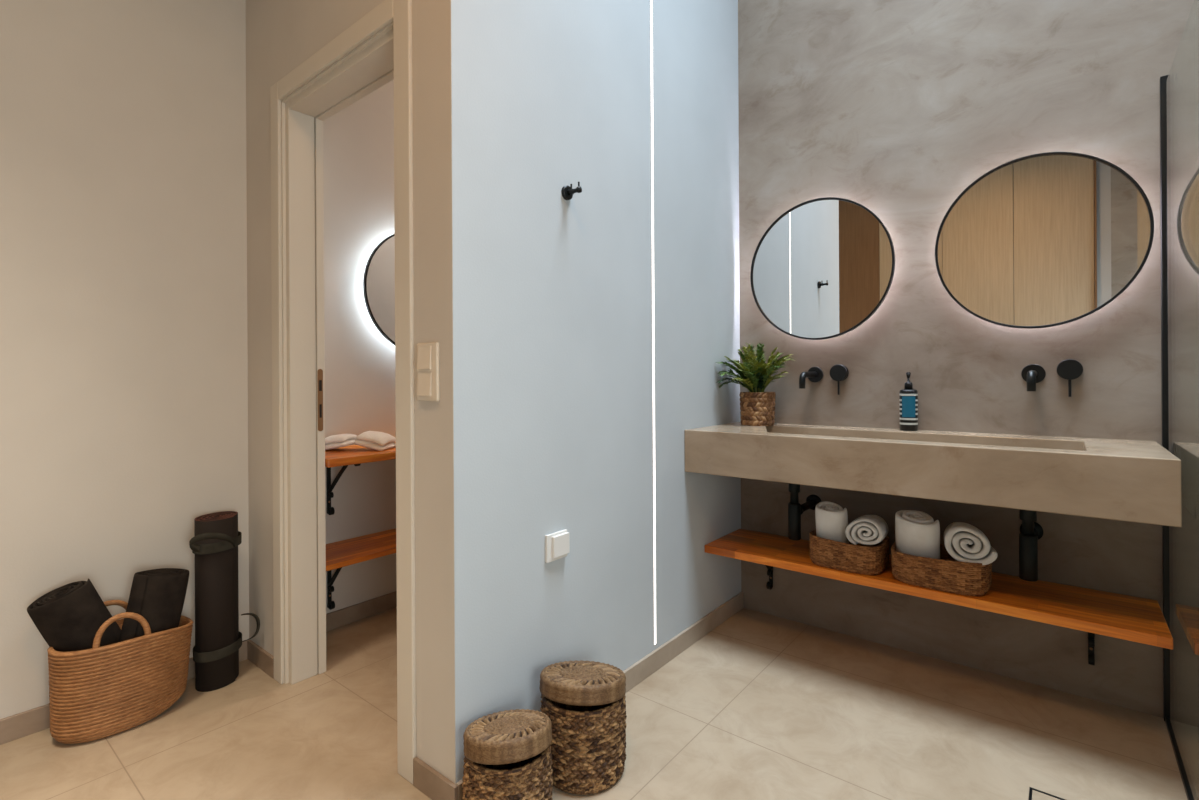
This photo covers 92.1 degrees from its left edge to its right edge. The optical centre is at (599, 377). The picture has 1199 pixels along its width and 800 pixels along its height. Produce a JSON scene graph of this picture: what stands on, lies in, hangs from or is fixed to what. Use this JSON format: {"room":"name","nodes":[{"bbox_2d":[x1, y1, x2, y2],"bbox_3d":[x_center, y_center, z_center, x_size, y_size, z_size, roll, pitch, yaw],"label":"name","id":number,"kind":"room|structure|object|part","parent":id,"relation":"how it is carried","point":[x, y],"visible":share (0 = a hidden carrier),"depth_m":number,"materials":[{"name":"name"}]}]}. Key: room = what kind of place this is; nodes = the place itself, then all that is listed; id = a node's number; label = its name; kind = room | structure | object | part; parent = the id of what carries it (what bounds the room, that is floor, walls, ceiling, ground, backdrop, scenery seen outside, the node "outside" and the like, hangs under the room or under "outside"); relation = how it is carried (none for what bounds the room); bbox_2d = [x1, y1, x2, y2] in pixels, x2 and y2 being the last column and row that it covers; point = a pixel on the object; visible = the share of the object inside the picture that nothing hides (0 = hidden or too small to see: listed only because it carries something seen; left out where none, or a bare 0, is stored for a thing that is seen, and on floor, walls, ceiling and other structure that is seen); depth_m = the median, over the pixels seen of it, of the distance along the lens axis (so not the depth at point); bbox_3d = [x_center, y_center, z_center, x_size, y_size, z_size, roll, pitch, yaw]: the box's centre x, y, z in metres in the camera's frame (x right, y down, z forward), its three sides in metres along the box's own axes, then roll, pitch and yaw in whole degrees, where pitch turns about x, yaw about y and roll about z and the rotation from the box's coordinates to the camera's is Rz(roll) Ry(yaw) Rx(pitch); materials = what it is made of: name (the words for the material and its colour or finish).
{"room":"bathroom","nodes":[
{"label":"bathroom","id":0,"kind":"room"},
{"bbox_2d":[0,0,396,718],"bbox_3d":[-1.379,-1.092,2.392,0.100,4.400,4.200,0,0,39],"label":"wall","id":1,"kind":"structure","parent":0,"point":[124,346],"depth_m":2.02,"materials":[{"name":"white paint"}]},
{"bbox_2d":[0,639,249,744],"bbox_3d":[-1.981,1.075,1.541,0.012,0.073,1.905,0,0,39],"label":"baseboard","id":2,"kind":"structure","parent":1,"relation":"attached to","point":[22,724],"depth_m":1.79,"materials":[{"name":"tile"}]},
{"bbox_2d":[327,567,341,609],"bbox_3d":[-1.101,0.881,2.466,0.220,0.261,0.016,0,0,39],"label":"shelf bracket","id":3,"kind":"object","parent":1,"relation":"attached to","point":[330,580],"visible":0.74,"depth_m":2.52,"materials":[{"name":"black metal"}]},
{"bbox_3d":[-1.102,0.879,2.466,0.220,0.257,0.016,0,0,39],"label":"bracket frame","id":4,"kind":"part","parent":3,"relation":"part of","materials":[{"name":"black metal"}]},
{"bbox_2d":[327,464,360,514],"bbox_3d":[-1.088,0.470,2.453,0.260,0.261,0.016,0,0,39],"label":"shelf bracket","id":5,"kind":"object","parent":1,"relation":"attached to","point":[330,510],"visible":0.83,"depth_m":2.52,"materials":[{"name":"black metal"}]},
{"bbox_3d":[-1.089,0.468,2.454,0.260,0.257,0.016,0,0,39],"label":"bracket frame","id":6,"kind":"part","parent":5,"relation":"part of","materials":[{"name":"black metal"}]},
{"bbox_2d":[325,442,395,467],"bbox_3d":[-0.780,0.322,2.747,0.371,0.031,1.205,0,0,39],"label":"wooden shelf","id":7,"kind":"object","parent":1,"relation":"attached to","point":[352,454],"visible":0.2,"depth_m":2.31,"materials":[{"name":"brown wood"}]},
{"bbox_2d":[325,434,356,449],"bbox_3d":[-1.104,0.274,2.447,0.143,0.068,0.120,0,0,11],"label":"folded towel","id":8,"kind":"object","parent":7,"relation":"on","point":[340,440],"visible":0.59,"depth_m":2.40,"materials":[{"name":"white fabric"}]},
{"bbox_2d":[354,431,395,450],"bbox_3d":[-0.956,0.269,2.473,0.130,0.076,0.160,0,0,4],"label":"folded towel","id":9,"kind":"object","parent":7,"relation":"on","point":[375,440],"visible":0.9,"depth_m":2.41,"materials":[{"name":"white fabric"}]},
{"bbox_2d":[326,528,395,570],"bbox_3d":[-0.807,0.738,2.771,0.297,0.022,1.205,0,0,39],"label":"wooden shelf","id":10,"kind":"object","parent":1,"relation":"attached to","point":[347,552],"visible":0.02,"depth_m":2.45,"materials":[{"name":"brown wood"}]},
{"bbox_2d":[326,591,396,630],"bbox_3d":[-0.686,1.067,3.147,0.012,0.073,1.970,0,0,39],"label":"baseboard","id":11,"kind":"structure","parent":1,"relation":"attached to","point":[341,617],"depth_m":2.63,"materials":[{"name":"tile"}]},
{"bbox_2d":[363,234,394,344],"bbox_3d":[-0.893,-0.417,2.866,0.055,0.604,0.604,0,0,39],"label":"round mirror","id":12,"kind":"object","parent":1,"relation":"attached to","point":[379,273],"visible":0.34,"depth_m":2.69,"materials":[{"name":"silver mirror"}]},
{"bbox_2d":[245,0,455,783],"bbox_3d":[-0.850,-1.095,1.923,1.312,4.400,0.124,0,0,39],"label":"wall","id":13,"kind":"structure","parent":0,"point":[281,35],"depth_m":1.55,"materials":[{"name":"white paint"}]},
{"bbox_2d":[270,0,415,783],"bbox_3d":[-0.811,0.019,1.898,0.889,2.172,0.147,0,0,39],"label":"door frame","id":14,"kind":"structure","parent":13,"relation":"attached to","point":[376,50],"depth_m":2.08,"materials":[{"name":"paint"}]},
{"bbox_3d":[-1.042,0.086,2.156,0.003,0.233,0.019,0,0,39],"label":"strike plate","id":15,"kind":"part","parent":14,"relation":"part of","materials":[{"name":"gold metal"}]},
{"bbox_2d":[247,640,457,799],"bbox_3d":[-0.870,1.069,1.863,1.312,0.073,0.012,0,0,39],"label":"baseboard","id":16,"kind":"structure","parent":13,"relation":"attached to","point":[429,781],"depth_m":1.53,"materials":[{"name":"tile"}]},
{"bbox_2d":[417,342,439,400],"bbox_3d":[-0.453,-0.014,1.519,0.088,0.153,0.015,0,0,39],"label":"light switch","id":17,"kind":"object","parent":13,"relation":"attached to","point":[427,353],"visible":1,"depth_m":1.51,"materials":[{"name":"beige plastic"}]},
{"bbox_2d":[0,607,1187,799],"bbox_3d":[0.179,1.139,1.146,4.070,0.080,4.200,0,0,39],"label":"floor","id":18,"kind":"structure","parent":0,"point":[762,706],"depth_m":1.75,"materials":[{"name":"tile"}]},
{"bbox_2d":[47,600,192,743],"bbox_3d":[-1.537,0.923,1.873,0.245,0.372,0.375,0,0,39],"label":"basket","id":19,"kind":"object","parent":18,"relation":"on","point":[97,692],"visible":0.91,"depth_m":1.78,"materials":[{"name":"wicker"}]},
{"bbox_2d":[27,579,120,651],"bbox_3d":[-1.629,0.763,1.801,0.124,0.265,0.221,0,0,34],"label":"exercise mat","id":20,"kind":"object","parent":19,"relation":"in","point":[68,617],"visible":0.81,"depth_m":1.76,"materials":[{"name":"black rubber"}]},
{"bbox_3d":[-1.624,0.824,1.910,0.023,0.172,0.145,0,0,39],"label":"handle","id":21,"kind":"part","parent":19,"relation":"part of","materials":[{"name":"wicker"}]},
{"bbox_3d":[-1.486,0.823,1.799,0.037,0.172,0.145,0,0,39],"label":"handle","id":22,"kind":"part","parent":19,"relation":"part of","materials":[{"name":"wicker"}]},
{"bbox_2d":[119,568,188,641],"bbox_3d":[-1.490,0.767,1.935,0.118,0.250,0.196,0,0,39],"label":"exercise mat","id":23,"kind":"object","parent":19,"relation":"in","point":[157,595],"visible":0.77,"depth_m":1.90,"materials":[{"name":"black rubber"}]},
{"bbox_2d":[189,511,259,691],"bbox_3d":[-1.383,0.807,2.094,0.169,0.602,0.210,0,0,12],"label":"exercise mat","id":24,"kind":"object","parent":18,"relation":"on","point":[218,638],"visible":1,"depth_m":2.05,"materials":[{"name":"black rubber"}]},
{"bbox_2d":[462,709,552,799],"bbox_3d":[-0.228,0.971,1.436,0.223,0.261,0.226,0,0,-11],"label":"lidded basket","id":25,"kind":"object","parent":18,"relation":"on","point":[507,753],"visible":1,"depth_m":1.36,"materials":[{"name":"brown wicker"}]},
{"bbox_3d":[-0.226,0.886,1.432,0.218,0.092,0.218,0,0,39],"label":"lid","id":26,"kind":"part","parent":25,"relation":"part of","materials":[{"name":"brown wicker"}]},
{"bbox_2d":[539,660,626,794],"bbox_3d":[-0.045,0.955,1.627,0.246,0.291,0.249,0,0,39],"label":"lidded basket","id":27,"kind":"object","parent":18,"relation":"on","point":[584,702],"visible":0.91,"depth_m":1.53,"materials":[{"name":"brown wicker"}]},
{"bbox_3d":[-0.047,0.856,1.625,0.244,0.093,0.244,0,0,39],"label":"lid","id":28,"kind":"part","parent":27,"relation":"part of","materials":[{"name":"brown wicker"}]},
{"bbox_2d":[1028,787,1064,799],"bbox_3d":[1.157,1.093,1.436,0.146,0.002,0.148,0,0,39],"label":"floor drain","id":29,"kind":"object","parent":18,"relation":"on","point":[1037,794],"visible":1,"depth_m":1.50,"materials":[{"name":"black metal"}]},
{"bbox_2d":[1160,0,1198,799],"bbox_3d":[1.508,0.070,1.472,0.022,2.042,0.945,0,0,39],"label":"screen","id":30,"kind":"object","parent":18,"relation":"on","point":[1179,90],"visible":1,"depth_m":1.56,"materials":[{"name":"clear glass"}]},
{"bbox_2d":[451,0,743,799],"bbox_3d":[0.101,-1.101,2.143,0.132,4.400,1.658,0,0,39],"label":"wall","id":31,"kind":"structure","parent":0,"point":[552,294],"depth_m":1.88,"materials":[{"name":"white paint"}]},
{"bbox_2d":[545,529,569,562],"bbox_3d":[-0.127,0.511,1.746,0.020,0.082,0.090,0,0,39],"label":"wall socket","id":32,"kind":"object","parent":31,"relation":"attached to","point":[557,544],"visible":1,"depth_m":1.73,"materials":[{"name":"white plastic"}]},
{"bbox_2d":[561,182,581,199],"bbox_3d":[-0.081,-0.574,1.779,0.060,0.046,0.043,0,0,39],"label":"robe hook","id":33,"kind":"object","parent":31,"relation":"attached to","point":[567,192],"visible":1,"depth_m":1.78,"materials":[{"name":"black metal"}]},
{"bbox_3d":[-0.077,-0.573,1.775,0.049,0.019,0.019,0,0,39],"label":"arm","id":34,"kind":"part","parent":33,"relation":"part of","materials":[{"name":"black metal"}]},
{"bbox_2d":[650,0,655,644],"bbox_3d":[0.196,-1.137,2.174,0.002,4.288,0.017,0,0,39],"label":"led light strip","id":35,"kind":"object","parent":31,"relation":"attached to","point":[651,1],"visible":1,"depth_m":2.17,"materials":[{"name":"white plastic"}]},
{"bbox_2d":[738,0,1193,717],"bbox_3d":[1.688,-1.110,2.006,2.780,4.400,0.120,0,0,39],"label":"wall","id":36,"kind":"structure","parent":0,"point":[893,109],"depth_m":2.20,"materials":[{"name":"grey concrete"}]},
{"bbox_2d":[765,565,772,589],"bbox_3d":[0.713,0.860,2.563,0.016,0.221,0.250,0,0,39],"label":"shelf bracket","id":37,"kind":"object","parent":36,"relation":"attached to","point":[769,585],"visible":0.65,"depth_m":2.64,"materials":[{"name":"black metal"}]},
{"bbox_3d":[0.713,0.858,2.563,0.016,0.217,0.250,0,0,39],"label":"bracket frame","id":38,"kind":"part","parent":37,"relation":"part of","materials":[{"name":"black metal"}]},
{"bbox_2d":[799,367,822,388],"bbox_3d":[0.891,0.001,2.462,0.069,0.092,0.178,0,0,39],"label":"tap","id":39,"kind":"object","parent":36,"relation":"attached to","point":[814,374],"visible":1,"depth_m":2.50,"materials":[{"name":"black metal"}]},
{"bbox_3d":[0.889,0.011,2.459,0.025,0.070,0.170,0,0,39],"label":"spout","id":40,"kind":"part","parent":39,"relation":"part of","materials":[{"name":"black metal"}]},
{"bbox_2d":[750,197,894,339],"bbox_3d":[0.947,-0.463,2.494,0.604,0.604,0.055,0,0,39],"label":"round mirror","id":41,"kind":"object","parent":36,"relation":"attached to","point":[825,266],"visible":1,"depth_m":2.46,"materials":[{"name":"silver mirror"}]},
{"bbox_2d":[829,364,848,394],"bbox_3d":[1.018,0.010,2.454,0.071,0.128,0.032,0,0,39],"label":"handle","id":42,"kind":"object","parent":36,"relation":"attached to","point":[838,372],"visible":1,"depth_m":2.44,"materials":[{"name":"black metal"}]},
{"bbox_3d":[1.013,-0.019,2.448,0.070,0.070,0.018,0,0,39],"label":"knob","id":43,"kind":"part","parent":42,"relation":"part of","materials":[{"name":"black metal"}]},
{"bbox_2d":[684,422,1181,526],"bbox_3d":[1.066,0.294,2.101,1.432,0.170,0.522,0,0,39],"label":"countertop","id":44,"kind":"structure","parent":36,"relation":"attached to","point":[1139,481],"depth_m":1.79,"materials":[{"name":"beige concrete"}]},
{"bbox_2d":[715,343,794,425],"bbox_3d":[0.676,0.030,2.551,0.327,0.362,0.293,0,0,9],"label":"potted plant","id":45,"kind":"object","parent":44,"relation":"on","point":[757,408],"visible":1,"depth_m":2.51,"materials":[{"name":"green plant"}]},
{"bbox_3d":[0.701,0.138,2.559,0.149,0.145,0.149,0,0,39],"label":"woven pot","id":46,"kind":"part","parent":45,"relation":"part of","materials":[{"name":"wicker"}]},
{"bbox_2d":[788,483,821,539],"bbox_3d":[0.861,0.520,2.437,0.068,0.278,0.260,0,0,39],"label":"trap","id":47,"kind":"object","parent":44,"relation":"attached to","point":[795,509],"visible":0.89,"depth_m":2.34,"materials":[{"name":"black metal"}]},
{"bbox_2d":[899,372,917,430],"bbox_3d":[1.210,0.094,2.261,0.064,0.228,0.064,0,0,-27],"label":"soap dispenser","id":48,"kind":"object","parent":44,"relation":"on","point":[908,396],"visible":1,"depth_m":2.24,"materials":[{"name":"blue plastic"}]},
{"bbox_2d":[1019,509,1043,581],"bbox_3d":[1.457,0.517,1.956,0.068,0.278,0.260,0,0,39],"label":"trap","id":49,"kind":"object","parent":44,"relation":"attached to","point":[1031,531],"visible":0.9,"depth_m":1.86,"materials":[{"name":"black metal"}]},
{"bbox_2d":[705,529,1172,649],"bbox_3d":[1.113,0.731,2.156,1.432,0.032,0.342,0,0,39],"label":"wooden shelf","id":50,"kind":"object","parent":36,"relation":"attached to","point":[1125,617],"visible":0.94,"depth_m":1.88,"materials":[{"name":"brown wood"}]},
{"bbox_2d":[809,529,889,574],"bbox_3d":[0.953,0.659,2.209,0.268,0.112,0.212,0,0,39],"label":"storage basket","id":51,"kind":"object","parent":50,"relation":"on","point":[863,559],"visible":0.9,"depth_m":2.12,"materials":[{"name":"wicker"}]},
{"bbox_2d":[815,501,848,543],"bbox_3d":[0.897,0.593,2.229,0.122,0.216,0.130,0,0,39],"label":"rolled towel","id":52,"kind":"object","parent":51,"relation":"in","point":[831,519],"visible":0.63,"depth_m":2.18,"materials":[{"name":"white fabric"}]},
{"bbox_2d":[845,514,887,544],"bbox_3d":[1.008,0.574,2.173,0.131,0.117,0.189,0,0,32],"label":"rolled towel","id":53,"kind":"object","parent":51,"relation":"in","point":[870,529],"visible":1,"depth_m":2.11,"materials":[{"name":"white fabric"}]},
{"bbox_2d":[891,542,991,595],"bbox_3d":[1.188,0.657,2.013,0.297,0.112,0.216,0,0,39],"label":"storage basket","id":54,"kind":"object","parent":50,"relation":"on","point":[946,574],"visible":0.85,"depth_m":1.92,"materials":[{"name":"wicker"}]},
{"bbox_2d":[895,510,939,558],"bbox_3d":[1.125,0.589,2.043,0.147,0.227,0.150,0,0,39],"label":"rolled towel","id":55,"kind":"object","parent":54,"relation":"in","point":[917,533],"visible":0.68,"depth_m":2.00,"materials":[{"name":"white fabric"}]},
{"bbox_2d":[944,522,997,564],"bbox_3d":[1.258,0.565,1.965,0.149,0.138,0.192,0,0,29],"label":"rolled towel","id":56,"kind":"object","parent":54,"relation":"in","point":[964,542],"visible":1,"depth_m":1.90,"materials":[{"name":"white fabric"}]},
{"bbox_2d":[1021,364,1045,390],"bbox_3d":[1.486,0.000,1.983,0.069,0.092,0.178,0,0,39],"label":"tap","id":57,"kind":"object","parent":36,"relation":"attached to","point":[1032,374],"visible":1,"depth_m":2.03,"materials":[{"name":"black metal"}]},
{"bbox_3d":[1.483,0.011,1.980,0.025,0.070,0.170,0,0,39],"label":"spout","id":58,"kind":"part","parent":57,"relation":"part of","materials":[{"name":"black metal"}]},
{"bbox_2d":[935,152,1153,328],"bbox_3d":[1.526,-0.472,2.027,0.604,0.604,0.055,0,0,39],"label":"round mirror","id":59,"kind":"object","parent":36,"relation":"attached to","point":[1048,239],"visible":1,"depth_m":1.99,"materials":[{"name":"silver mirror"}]},
{"bbox_2d":[1057,359,1082,396],"bbox_3d":[1.609,0.002,1.977,0.071,0.128,0.032,0,0,39],"label":"handle","id":60,"kind":"object","parent":36,"relation":"attached to","point":[1069,369],"visible":1,"depth_m":1.97,"materials":[{"name":"black metal"}]},
{"bbox_3d":[1.605,0.034,1.970,0.008,0.065,0.008,0,0,39],"label":"lever","id":61,"kind":"part","parent":60,"relation":"part of","materials":[{"name":"black metal"}]},
{"bbox_3d":[1.605,-0.026,1.971,0.070,0.070,0.018,0,0,39],"label":"knob","id":62,"kind":"part","parent":60,"relation":"part of","materials":[{"name":"black metal"}]},
{"bbox_2d":[1088,632,1094,665],"bbox_3d":[1.586,0.855,1.859,0.016,0.221,0.250,0,0,39],"label":"shelf bracket","id":63,"kind":"object","parent":36,"relation":"attached to","point":[1091,644],"visible":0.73,"depth_m":1.93,"materials":[{"name":"black metal"}]},
{"bbox_3d":[1.586,0.853,1.859,0.016,0.217,0.250,0,0,39],"label":"bracket frame","id":64,"kind":"part","parent":63,"relation":"part of","materials":[{"name":"black metal"}]}
]}

